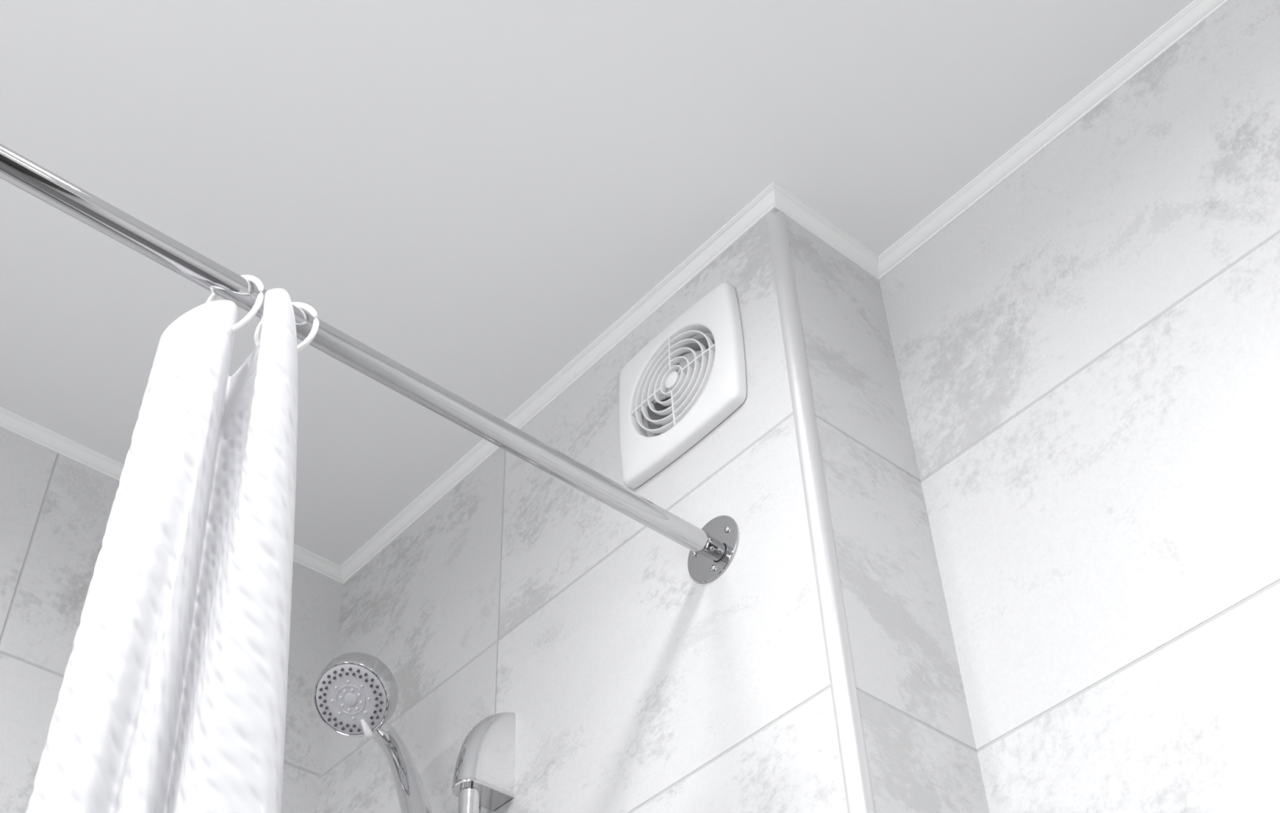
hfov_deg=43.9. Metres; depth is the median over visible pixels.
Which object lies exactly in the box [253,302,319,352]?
curtain ring
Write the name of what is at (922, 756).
wall
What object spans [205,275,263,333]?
curtain ring
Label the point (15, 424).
trim
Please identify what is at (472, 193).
ceiling
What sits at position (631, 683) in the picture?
wall
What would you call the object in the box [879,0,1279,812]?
wall
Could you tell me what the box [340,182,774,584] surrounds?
trim
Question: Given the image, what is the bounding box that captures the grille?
[631,329,715,433]
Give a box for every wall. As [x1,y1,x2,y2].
[0,426,343,812]
[314,215,848,812]
[784,213,989,812]
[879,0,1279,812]
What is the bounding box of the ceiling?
[0,0,1193,565]
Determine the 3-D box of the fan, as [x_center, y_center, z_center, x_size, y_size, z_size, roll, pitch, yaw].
[0.051,-0.017,1.641,0.054,0.179,0.179,30,-53,-29]
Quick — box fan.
[618,282,746,488]
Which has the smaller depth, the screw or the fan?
the screw
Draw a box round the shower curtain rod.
[0,143,739,583]
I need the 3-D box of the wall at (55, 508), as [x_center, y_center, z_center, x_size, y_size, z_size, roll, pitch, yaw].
[-1.070,0.744,0.802,1.815,2.512,0.100,30,-53,-29]
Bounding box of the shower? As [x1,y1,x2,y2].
[313,652,432,812]
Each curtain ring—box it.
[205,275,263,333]
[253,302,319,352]
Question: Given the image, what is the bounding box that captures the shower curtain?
[26,288,297,812]
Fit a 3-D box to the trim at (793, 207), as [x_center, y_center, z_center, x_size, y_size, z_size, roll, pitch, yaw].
[0.200,-0.186,1.695,0.176,0.013,0.017,30,-53,-29]
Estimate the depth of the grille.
1.63 m
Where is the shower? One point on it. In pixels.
(356, 695)
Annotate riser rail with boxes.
[451,711,515,812]
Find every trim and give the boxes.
[0,407,342,584]
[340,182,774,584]
[765,207,875,812]
[773,182,879,280]
[878,0,1229,279]
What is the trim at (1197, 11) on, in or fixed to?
attached to the wall at (1087, 355)
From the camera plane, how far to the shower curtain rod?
1.28 m
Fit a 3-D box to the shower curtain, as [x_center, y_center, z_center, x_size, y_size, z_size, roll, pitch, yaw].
[-0.287,0.588,0.628,0.165,1.742,0.135,-11,-45,8]
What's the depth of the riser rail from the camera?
1.54 m
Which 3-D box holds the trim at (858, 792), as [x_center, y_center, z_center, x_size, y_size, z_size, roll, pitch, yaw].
[0.180,0.683,0.794,0.014,2.512,0.014,30,-53,-29]

